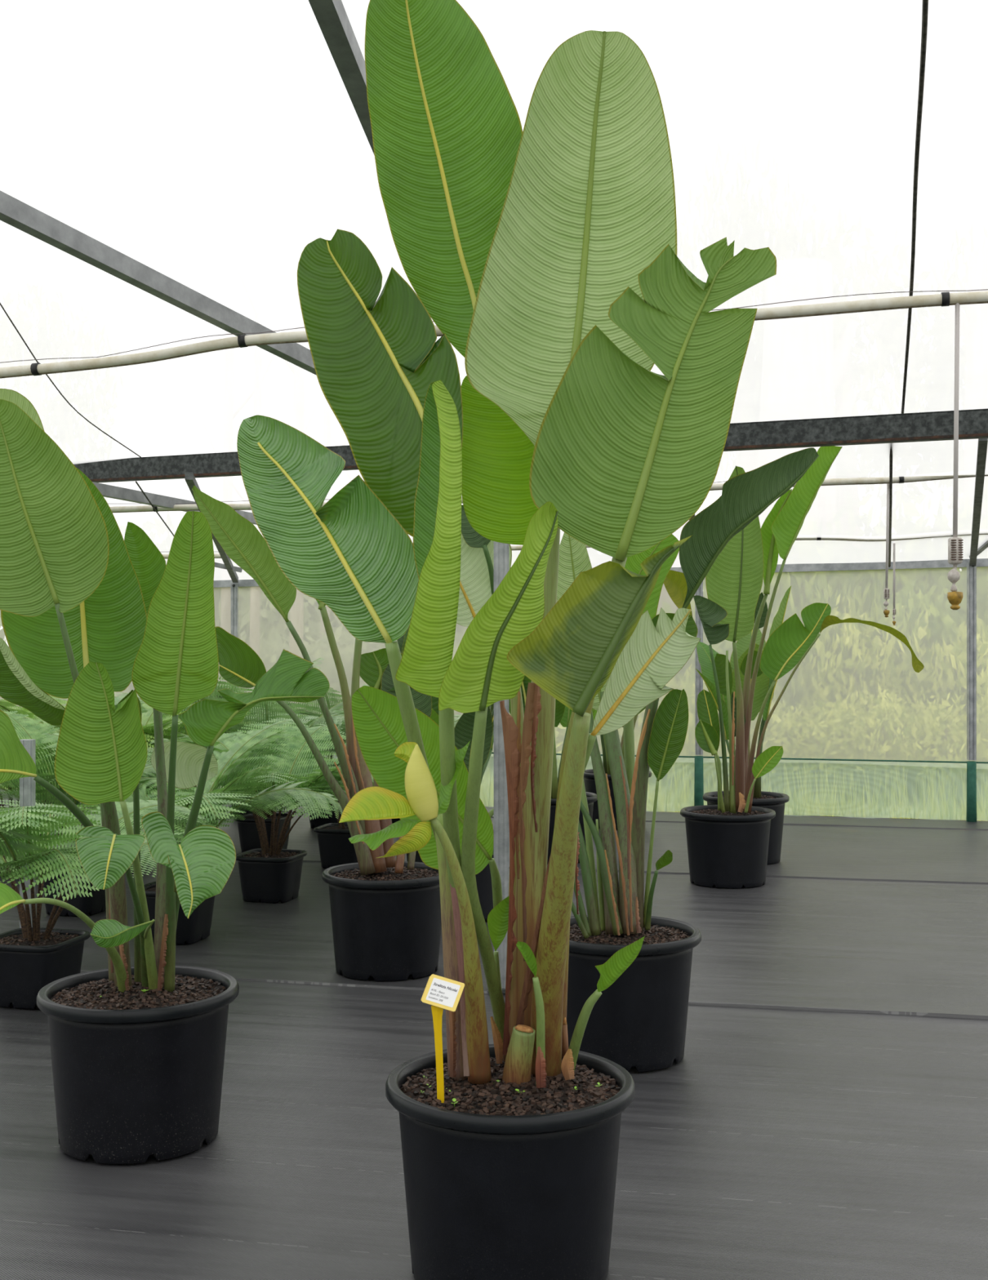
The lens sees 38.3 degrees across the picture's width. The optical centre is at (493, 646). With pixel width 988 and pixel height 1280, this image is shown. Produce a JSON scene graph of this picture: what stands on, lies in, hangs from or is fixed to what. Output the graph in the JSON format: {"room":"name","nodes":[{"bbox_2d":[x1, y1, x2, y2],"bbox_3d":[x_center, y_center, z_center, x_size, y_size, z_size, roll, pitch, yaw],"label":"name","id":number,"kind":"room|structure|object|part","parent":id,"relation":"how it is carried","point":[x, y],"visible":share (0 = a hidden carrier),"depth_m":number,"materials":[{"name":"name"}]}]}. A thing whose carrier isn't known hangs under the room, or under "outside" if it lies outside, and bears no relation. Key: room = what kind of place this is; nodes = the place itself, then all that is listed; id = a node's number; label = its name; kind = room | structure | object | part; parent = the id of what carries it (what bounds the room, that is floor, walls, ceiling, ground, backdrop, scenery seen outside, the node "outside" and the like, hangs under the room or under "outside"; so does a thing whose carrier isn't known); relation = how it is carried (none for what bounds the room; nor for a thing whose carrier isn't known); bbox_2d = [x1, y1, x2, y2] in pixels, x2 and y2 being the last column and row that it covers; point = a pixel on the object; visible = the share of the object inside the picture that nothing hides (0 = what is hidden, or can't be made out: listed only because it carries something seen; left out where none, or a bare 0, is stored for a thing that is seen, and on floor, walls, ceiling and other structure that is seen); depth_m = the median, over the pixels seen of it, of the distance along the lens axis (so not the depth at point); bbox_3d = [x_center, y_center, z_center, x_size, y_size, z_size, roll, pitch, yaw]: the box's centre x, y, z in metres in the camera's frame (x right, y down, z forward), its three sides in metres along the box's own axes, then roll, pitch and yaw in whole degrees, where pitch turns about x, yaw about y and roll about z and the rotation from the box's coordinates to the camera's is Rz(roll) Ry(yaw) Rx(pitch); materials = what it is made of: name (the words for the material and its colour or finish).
{"room":"plant nursery greenhouse","nodes":[
{"label":"plant nursery greenhouse","id":0,"kind":"room"},
{"bbox_2d":[36,964,239,1164],"bbox_3d":[-0.940,1.100,3.780,0.520,0.400,0.520,0,0,0],"label":"pot","id":1,"kind":"object","parent":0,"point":[138,1075],"depth_m":3.60,"materials":[{"name":"black plastic"}]},
{"bbox_2d":[0,0,987,582],"bbox_3d":[0.000,-1.151,4.498,18.000,1.382,18.996,0,0,0],"label":"ceiling","id":2,"kind":"structure","parent":0,"point":[169,168],"depth_m":5.07,"materials":[{"name":"plastic"}]},
{"bbox_2d":[0,288,987,378],"bbox_3d":[-0.745,-1.223,5.958,9.908,0.348,0.179,0,0,11],"label":"pipe","id":3,"kind":"object","parent":2,"relation":"hanging from","point":[944,299],"visible":0.66,"depth_m":5.91,"materials":[{"name":"white"}]},
{"bbox_2d":[946,302,962,609],"bbox_3d":[1.778,-0.746,5.495,0.059,1.204,0.059,0,0,0],"label":"sprinkler","id":4,"kind":"object","parent":3,"relation":"hanging from","point":[954,597],"visible":1,"depth_m":5.49,"materials":[{"name":"grey"}]},
{"bbox_2d":[110,475,987,512],"bbox_3d":[-0.829,-1.023,9.220,13.941,0.328,0.185,0,0,6],"label":"pipe","id":5,"kind":"object","parent":2,"relation":"hanging from","point":[854,481],"visible":0.34,"depth_m":8.89,"materials":[{"name":"black"}]},
{"bbox_2d":[883,483,889,617],"bbox_3d":[2.452,-0.622,8.900,0.038,0.873,0.038,0,0,0],"label":"sprinkler","id":6,"kind":"object","parent":5,"relation":"hanging from","point":[886,591],"visible":1,"depth_m":8.89,"materials":[{"name":"grey"}]},
{"bbox_2d":[162,533,987,559],"bbox_3d":[-1.793,-0.780,10.837,17.489,0.204,0.612,0,0,7],"label":"pipe","id":7,"kind":"object","parent":2,"relation":"hanging from","point":[513,548],"visible":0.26,"depth_m":10.38,"materials":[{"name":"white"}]},
{"bbox_2d":[892,543,895,625],"bbox_3d":[2.921,-0.492,10.400,0.025,0.668,0.025,0,0,0],"label":"sprinkler","id":8,"kind":"object","parent":2,"relation":"hanging from","point":[893,609],"visible":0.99,"depth_m":10.39,"materials":[{"name":"grey"}]},
{"bbox_2d":[0,793,987,1279],"bbox_3d":[-0.052,1.304,4.304,19.308,0.032,17.914,0,0,4],"label":"floor","id":9,"kind":"structure","parent":0,"point":[823,1114],"depth_m":4.07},
{"bbox_2d":[19,739,35,928],"bbox_3d":[-1.840,0.833,5.620,0.085,0.935,0.085,0,0,0],"label":"support post","id":10,"kind":"object","parent":9,"relation":"on","point":[27,784],"visible":0.27,"depth_m":5.60,"materials":[{"name":"metal"}]},
{"bbox_2d":[0,727,56,875],"bbox_3d":[-2.808,0.814,8.208,1.538,0.973,1.387,0,0,4],"label":"potted fern","id":11,"kind":"object","parent":9,"relation":"on","point":[6,788],"visible":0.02,"depth_m":8.07,"materials":[{"name":"green plant"}]},
{"bbox_2d":[0,694,142,829],"bbox_3d":[-3.195,0.775,10.303,1.608,1.050,1.610,0,0,-17],"label":"potted fern","id":12,"kind":"object","parent":9,"relation":"on","point":[6,704],"visible":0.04,"depth_m":9.86,"materials":[{"name":"green plant"}]},
{"bbox_2d":[35,798,78,829],"bbox_3d":[-3.138,1.183,10.200,0.354,0.235,0.354,0,0,0],"label":"pot","id":13,"kind":"object","parent":12,"relation":"on","point":[50,798],"depth_m":10.07,"materials":[{"name":"black plastic"}]},
{"bbox_2d":[0,799,208,1008],"bbox_3d":[-1.620,0.829,5.257,1.234,0.942,1.396,0,0,-30],"label":"potted fern","id":14,"kind":"object","parent":9,"relation":"on","point":[32,958],"visible":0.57,"depth_m":5.09,"materials":[{"name":"green plant"}]},
{"bbox_2d":[0,927,89,1008],"bbox_3d":[-1.685,1.183,5.240,0.354,0.235,0.354,0,0,0],"label":"pot","id":15,"kind":"object","parent":14,"relation":"on","point":[29,962],"depth_m":5.12,"materials":[{"name":"black plastic"}]},
{"bbox_2d":[0,711,217,916],"bbox_3d":[-2.078,0.812,7.041,1.289,0.975,1.346,0,0,39],"label":"potted fern","id":16,"kind":"object","parent":9,"relation":"on","point":[91,905],"visible":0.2,"depth_m":6.89,"materials":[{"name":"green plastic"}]},
{"bbox_2d":[43,859,106,916],"bbox_3d":[-2.047,1.183,7.000,0.354,0.235,0.354,0,0,0],"label":"pot","id":17,"kind":"object","parent":16,"relation":"on","point":[91,905],"depth_m":6.88,"materials":[{"name":"black plastic"}]},
{"bbox_2d":[8,702,257,865],"bbox_3d":[-2.219,0.752,8.592,1.546,1.096,1.538,0,0,16],"label":"potted fern","id":18,"kind":"object","parent":9,"relation":"on","point":[148,729],"visible":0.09,"depth_m":8.34,"materials":[{"name":"green plant"}]},
{"bbox_2d":[0,388,329,1164],"bbox_3d":[-0.924,0.292,3.744,0.999,2.016,0.703,0,0,-13],"label":"potted plant","id":19,"kind":"object","parent":9,"relation":"on","point":[88,611],"visible":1,"depth_m":3.62,"materials":[{"name":"green plant"}]},
{"bbox_2d":[40,720,342,944],"bbox_3d":[-1.416,0.825,6.345,1.354,0.951,1.163,0,0,30],"label":"potted fern","id":20,"kind":"object","parent":9,"relation":"on","point":[193,929],"visible":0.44,"depth_m":6.32,"materials":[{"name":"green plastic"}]},
{"bbox_2d":[143,881,214,944],"bbox_3d":[-1.412,1.183,6.350,0.354,0.235,0.354,0,0,0],"label":"pot","id":21,"kind":"object","parent":20,"relation":"on","point":[193,929],"depth_m":6.24,"materials":[{"name":"black plastic"}]},
{"bbox_2d":[114,675,320,839],"bbox_3d":[-2.011,0.730,9.677,1.641,1.141,1.498,0,0,26],"label":"potted fern","id":22,"kind":"object","parent":9,"relation":"on","point":[120,697],"visible":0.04,"depth_m":9.22,"materials":[{"name":"green plant"}]},
{"bbox_2d":[146,701,346,852],"bbox_3d":[-1.485,0.792,9.037,1.456,1.017,1.459,0,0,40],"label":"potted fern","id":23,"kind":"object","parent":9,"relation":"on","point":[249,837],"visible":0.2,"depth_m":8.87,"materials":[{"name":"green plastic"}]},
{"bbox_2d":[234,813,293,852],"bbox_3d":[-1.450,1.183,9.000,0.354,0.235,0.354,0,0,0],"label":"pot","id":24,"kind":"object","parent":23,"relation":"on","point":[249,837],"depth_m":8.88,"materials":[{"name":"black plastic"}]},
{"bbox_2d":[182,657,324,816],"bbox_3d":[-1.942,0.690,10.815,1.615,1.220,1.698,0,0,-29],"label":"potted fern","id":25,"kind":"object","parent":9,"relation":"on","point":[289,704],"visible":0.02,"depth_m":10.78,"materials":[{"name":"green plant"}]},
{"bbox_2d":[231,790,258,816],"bbox_3d":[-1.850,1.183,10.900,0.354,0.235,0.354,0,0,0],"label":"pot","id":26,"kind":"object","parent":25,"relation":"on","point":[246,811],"depth_m":10.78,"materials":[{"name":"black plastic"}]},
{"bbox_2d":[150,717,373,902],"bbox_3d":[-1.149,0.849,7.404,1.330,0.903,1.190,0,0,19],"label":"potted fern","id":27,"kind":"object","parent":9,"relation":"on","point":[273,874],"visible":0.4,"depth_m":7.31,"materials":[{"name":"green plant"}]},
{"bbox_2d":[235,848,306,902],"bbox_3d":[-1.153,1.183,7.360,0.354,0.235,0.354,0,0,0],"label":"pot","id":28,"kind":"object","parent":27,"relation":"on","point":[267,875],"depth_m":7.24,"materials":[{"name":"black plastic"}]},
{"bbox_2d":[246,684,369,827],"bbox_3d":[-1.221,0.752,10.325,1.319,1.097,1.467,0,0,0],"label":"potted fern","id":29,"kind":"object","parent":9,"relation":"on","point":[318,821],"visible":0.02,"depth_m":10.07,"materials":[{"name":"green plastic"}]},
{"bbox_2d":[309,801,346,827],"bbox_3d":[-1.185,1.183,10.300,0.354,0.235,0.354,0,0,0],"label":"pot","id":30,"kind":"object","parent":29,"relation":"on","point":[318,821],"depth_m":10.18,"materials":[{"name":"black plastic"}]},
{"bbox_2d":[191,485,441,981],"bbox_3d":[-0.674,0.326,5.740,1.006,1.947,0.520,0,0,0],"label":"potted plant","id":31,"kind":"object","parent":9,"relation":"on","point":[385,912],"visible":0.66,"depth_m":5.58,"materials":[{"name":"green plant"}]},
{"bbox_2d":[321,861,441,981],"bbox_3d":[-0.431,1.100,5.740,0.520,0.400,0.520,0,0,0],"label":"pot","id":32,"kind":"object","parent":31,"relation":"on","point":[386,922],"depth_m":5.55,"materials":[{"name":"black plastic"}]},
{"bbox_2d":[287,758,373,868],"bbox_3d":[-0.877,0.951,8.365,1.015,0.698,0.982,0,0,8],"label":"potted fern","id":33,"kind":"object","parent":9,"relation":"on","point":[335,848],"visible":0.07,"depth_m":8.34,"materials":[{"name":"black plastic"}]},
{"bbox_2d":[314,822,357,868],"bbox_3d":[-0.883,1.183,8.460,0.354,0.235,0.354,0,0,0],"label":"pot","id":34,"kind":"object","parent":33,"relation":"on","point":[335,848],"depth_m":8.34,"materials":[{"name":"black plastic"}]},
{"bbox_2d":[326,714,462,823],"bbox_3d":[-0.663,0.848,10.699,1.418,0.904,1.548,0,0,36],"label":"potted fern","id":35,"kind":"object","parent":9,"relation":"on","point":[393,820],"visible":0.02,"depth_m":10.50,"materials":[{"name":"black plant"}]},
{"bbox_2d":[391,817,400,823],"bbox_3d":[-0.665,1.183,10.600,0.354,0.235,0.354,0,0,0],"label":"pot","id":36,"kind":"object","parent":35,"relation":"on","point":[393,820],"depth_m":10.49,"materials":[{"name":"black plastic"}]},
{"bbox_2d":[396,504,511,922],"bbox_3d":[-0.109,0.324,6.832,0.777,1.953,0.855,0,0,0],"label":"potted plant","id":37,"kind":"object","parent":9,"relation":"on","point":[477,553],"visible":0.09,"depth_m":6.57,"materials":[{"name":"green plant"}]},
{"bbox_2d":[406,829,493,922],"bbox_3d":[-0.190,1.100,6.850,0.520,0.400,0.520,0,0,0],"label":"pot","id":38,"kind":"object","parent":37,"relation":"on","point":[483,879],"depth_m":6.69,"materials":[{"name":"black plastic"}]},
{"bbox_2d":[488,541,508,993],"bbox_3d":[0.028,-0.053,5.390,0.099,2.706,0.099,0,0,0],"label":"support post","id":39,"kind":"object","parent":9,"relation":"on","point":[500,549],"visible":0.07,"depth_m":5.37,"materials":[{"name":"metal"}]},
{"bbox_2d":[236,0,776,1279],"bbox_3d":[0.002,-0.067,2.942,1.128,2.735,0.582,0,0,0],"label":"potted plant","id":40,"kind":"object","parent":9,"relation":"on","point":[544,253],"visible":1,"depth_m":2.98,"materials":[{"name":"green plant"}]},
{"bbox_2d":[421,973,464,1102],"bbox_3d":[-0.102,0.800,2.867,0.086,0.276,0.047,0,0,19],"label":"plant label","id":41,"kind":"object","parent":40,"relation":"in","point":[441,993],"visible":1,"depth_m":2.86,"materials":[{"name":"yellow plastic"}]},
{"bbox_2d":[508,675,597,864],"bbox_3d":[0.362,0.512,8.674,0.704,1.577,0.931,0,0,17],"label":"potted plant","id":42,"kind":"object","parent":9,"relation":"on","point":[562,713],"visible":0.16,"depth_m":8.55,"materials":[{"name":"green plant"}]},
{"bbox_2d":[582,714,651,830],"bbox_3d":[0.970,0.519,10.332,0.819,1.562,0.656,0,0,0],"label":"potted plant","id":43,"kind":"object","parent":9,"relation":"on","point":[588,777],"visible":0.08,"depth_m":10.17,"materials":[{"name":"green plant"}]},
{"bbox_2d":[556,447,818,1072],"bbox_3d":[0.548,0.341,4.606,0.835,1.918,0.556,0,0,-14],"label":"potted plant","id":44,"kind":"object","parent":9,"relation":"on","point":[639,1021],"visible":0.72,"depth_m":4.47,"materials":[{"name":"green plant"}]},
{"bbox_2d":[695,586,791,864],"bbox_3d":[1.535,0.462,8.697,0.624,1.675,0.889,0,0,0],"label":"potted plant","id":45,"kind":"object","parent":9,"relation":"on","point":[775,802],"visible":0.45,"depth_m":8.63,"materials":[{"name":"green plant"}]},
{"bbox_2d":[680,445,924,888],"bbox_3d":[1.649,0.096,7.821,1.237,2.408,0.618,0,0,0],"label":"potted plant","id":46,"kind":"object","parent":9,"relation":"on","point":[727,842],"visible":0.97,"depth_m":7.75,"materials":[{"name":"green plant"}]},
{"bbox_2d":[0,558,987,822],"bbox_3d":[-2.533,0.303,12.213,19.075,2.014,0.138,0,0,15],"label":"wall","id":47,"kind":"structure","parent":0,"point":[886,719],"depth_m":10.86,"materials":[{"name":"clear"}]},
{"bbox_3d":[-2.206,0.149,12.111,0.055,1.382,0.059,0,0,0],"label":"post","id":48,"kind":"part","parent":47,"relation":"part of","materials":[{"name":"metal"}]},
{"bbox_3d":[-2.522,-0.538,12.256,19.075,0.331,0.050,0,0,15],"label":"rail","id":49,"kind":"part","parent":47,"relation":"part of","materials":[{"name":"metal"}]},
{"bbox_3d":[1.597,0.121,11.101,0.055,1.439,0.059,0,0,0],"label":"post","id":50,"kind":"part","parent":47,"relation":"part of","materials":[{"name":"metal"}]},
{"bbox_3d":[3.549,0.106,10.583,0.055,1.468,0.059,0,0,0],"label":"post","id":51,"kind":"part","parent":47,"relation":"part of","materials":[{"name":"metal"}]},
{"bbox_2d":[385,1044,635,1279],"bbox_3d":[0.034,1.100,2.980,0.520,0.400,0.520,0,0,0],"label":"pot","id":52,"kind":"object","parent":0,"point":[501,1183],"depth_m":2.80,"materials":[{"name":"black plastic"}]},
{"bbox_2d":[546,791,597,864],"bbox_3d":[0.374,1.100,8.700,0.520,0.400,0.520,0,0,0],"label":"pot","id":53,"kind":"object","parent":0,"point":[591,797],"depth_m":8.52,"materials":[{"name":"black plastic"}]},
{"bbox_2d":[582,768,651,830],"bbox_3d":[0.879,1.100,10.300,0.520,0.400,0.520,0,0,0],"label":"pot","id":54,"kind":"object","parent":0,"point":[588,777],"depth_m":10.15,"materials":[{"name":"black plastic"}]},
{"bbox_2d":[566,915,701,1072],"bbox_3d":[0.400,1.100,4.550,0.520,0.400,0.520,0,0,0],"label":"pot","id":55,"kind":"object","parent":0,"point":[639,1021],"depth_m":4.36,"materials":[{"name":"black plastic"}]},
{"bbox_2d":[680,804,775,888],"bbox_3d":[1.291,1.100,7.870,0.520,0.400,0.520,0,0,0],"label":"pot","id":56,"kind":"object","parent":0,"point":[727,847],"depth_m":7.68,"materials":[{"name":"black plastic"}]},
{"bbox_2d":[702,791,789,864],"bbox_3d":[1.534,1.100,8.680,0.520,0.400,0.520,0,0,0],"label":"pot","id":57,"kind":"object","parent":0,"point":[775,802],"depth_m":8.53,"materials":[{"name":"black plastic"}]},
{"label":"outside","id":58,"kind":"structure","parent":0,"visible":0},
{"bbox_2d":[303,756,986,821],"bbox_3d":[0.000,1.360,22.500,80.000,0.001,75.000,0,0,0],"label":"ground","id":59,"kind":"structure","parent":58,"point":[491,757],"depth_m":12.56,"materials":[{"name":"green plant"}]},
{"bbox_2d":[0,622,5,641],"bbox_3d":[-7.453,-0.491,22.585,4.754,3.798,5.775,0,0,0],"label":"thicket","id":60,"kind":"object","parent":59,"relation":"on","point":[2,633],"visible":0.02,"depth_m":24.65,"materials":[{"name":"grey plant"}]},
{"bbox_2d":[114,631,265,697],"bbox_3d":[-3.749,0.615,16.879,2.859,1.786,3.052,0,0,39],"label":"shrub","id":61,"kind":"object","parent":59,"relation":"on","point":[242,633],"visible":0.02,"depth_m":16.86,"materials":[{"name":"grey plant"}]},
{"bbox_2d":[220,586,231,631],"bbox_3d":[-3.147,-1.475,18.548,0.853,5.651,0.160,0,0,-8],"label":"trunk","id":62,"kind":"object","parent":59,"relation":"on","point":[228,619],"visible":0.02,"depth_m":18.44,"materials":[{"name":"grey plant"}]},
{"bbox_2d":[238,604,271,640],"bbox_3d":[-2.137,-0.132,22.167,4.880,3.643,5.383,0,0,0],"label":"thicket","id":63,"kind":"object","parent":59,"relation":"on","point":[262,626],"visible":0.02,"depth_m":20.61,"materials":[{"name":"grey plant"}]},
{"bbox_2d":[249,612,259,644],"bbox_3d":[-2.727,-1.275,16.521,1.410,5.251,0.168,0,0,0],"label":"trunk","id":64,"kind":"object","parent":59,"relation":"on","point":[251,616],"visible":0.02,"depth_m":16.45,"materials":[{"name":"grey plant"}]},
{"bbox_2d":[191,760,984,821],"bbox_3d":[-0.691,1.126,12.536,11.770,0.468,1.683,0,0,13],"label":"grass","id":65,"kind":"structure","parent":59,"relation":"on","point":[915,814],"depth_m":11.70,"materials":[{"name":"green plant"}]},
{"bbox_2d":[648,766,716,783],"bbox_3d":[1.930,0.828,14.417,1.691,1.319,1.475,0,0,0],"label":"shrub","id":66,"kind":"object","parent":59,"relation":"on","point":[715,776],"visible":0.02,"depth_m":14.24,"materials":[{"name":"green plant"}]},
{"bbox_2d":[652,709,801,785],"bbox_3d":[2.136,0.784,13.474,1.446,1.168,1.222,0,0,0],"label":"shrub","id":67,"kind":"object","parent":59,"relation":"on","point":[727,753],"visible":0.02,"depth_m":13.13,"materials":[{"name":"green plant"}]},
{"bbox_2d":[725,633,848,753],"bbox_3d":[2.751,0.219,14.111,1.819,2.336,2.233,0,0,22],"label":"shrub","id":68,"kind":"object","parent":59,"relation":"on","point":[829,635],"visible":0.02,"depth_m":13.97,"materials":[{"name":"green plant"}]},
{"bbox_2d":[784,721,862,796],"bbox_3d":[2.862,0.961,12.972,1.200,0.979,1.240,0,0,0],"label":"shrub","id":69,"kind":"object","parent":59,"relation":"on","point":[797,753],"visible":0.12,"depth_m":12.74,"materials":[{"name":"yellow plant"}]},
{"bbox_2d":[792,592,931,782],"bbox_3d":[3.549,0.442,14.027,1.480,1.973,1.732,0,0,0],"label":"shrub","id":70,"kind":"object","parent":59,"relation":"on","point":[860,643],"visible":0.07,"depth_m":13.50,"materials":[{"name":"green plant"}]},
{"bbox_2d":[826,577,898,675],"bbox_3d":[3.428,0.028,15.433,2.528,3.222,2.650,0,0,0],"label":"shrub","id":71,"kind":"object","parent":59,"relation":"on","point":[867,605],"visible":0.02,"depth_m":14.96,"materials":[{"name":"green plant"}]},
{"bbox_2d":[832,763,914,795],"bbox_3d":[3.468,0.885,12.731,1.156,1.134,1.237,0,0,0],"label":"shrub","id":72,"kind":"object","parent":59,"relation":"on","point":[908,780],"visible":0.02,"depth_m":12.80,"materials":[{"name":"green plant"}]},
{"bbox_2d":[858,568,938,641],"bbox_3d":[4.437,-0.132,15.631,3.263,3.342,2.510,0,0,0],"label":"shrub","id":73,"kind":"object","parent":59,"relation":"on","point":[879,574],"visible":0.04,"depth_m":15.01,"materials":[{"name":"green plant"}]},
{"bbox_2d":[841,582,987,672],"bbox_3d":[4.337,0.450,14.207,1.840,2.263,1.628,0,0,0],"label":"shrub","id":74,"kind":"object","parent":59,"relation":"on","point":[933,613],"visible":0.04,"depth_m":14.27,"materials":[{"name":"green plant"}]},
{"bbox_2d":[903,766,966,798],"bbox_3d":[4.077,0.900,12.595,1.316,1.014,1.151,0,0,0],"label":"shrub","id":75,"kind":"object","parent":59,"relation":"on","point":[915,784],"visible":0.02,"depth_m":12.48,"materials":[{"name":"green plant"}]},
{"bbox_2d":[958,630,987,665],"bbox_3d":[4.810,0.573,13.830,1.545,1.880,1.885,0,0,0],"label":"shrub","id":76,"kind":"object","parent":59,"relation":"on","point":[964,636],"visible":0.02,"depth_m":13.23,"materials":[{"name":"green plant"}]}
]}

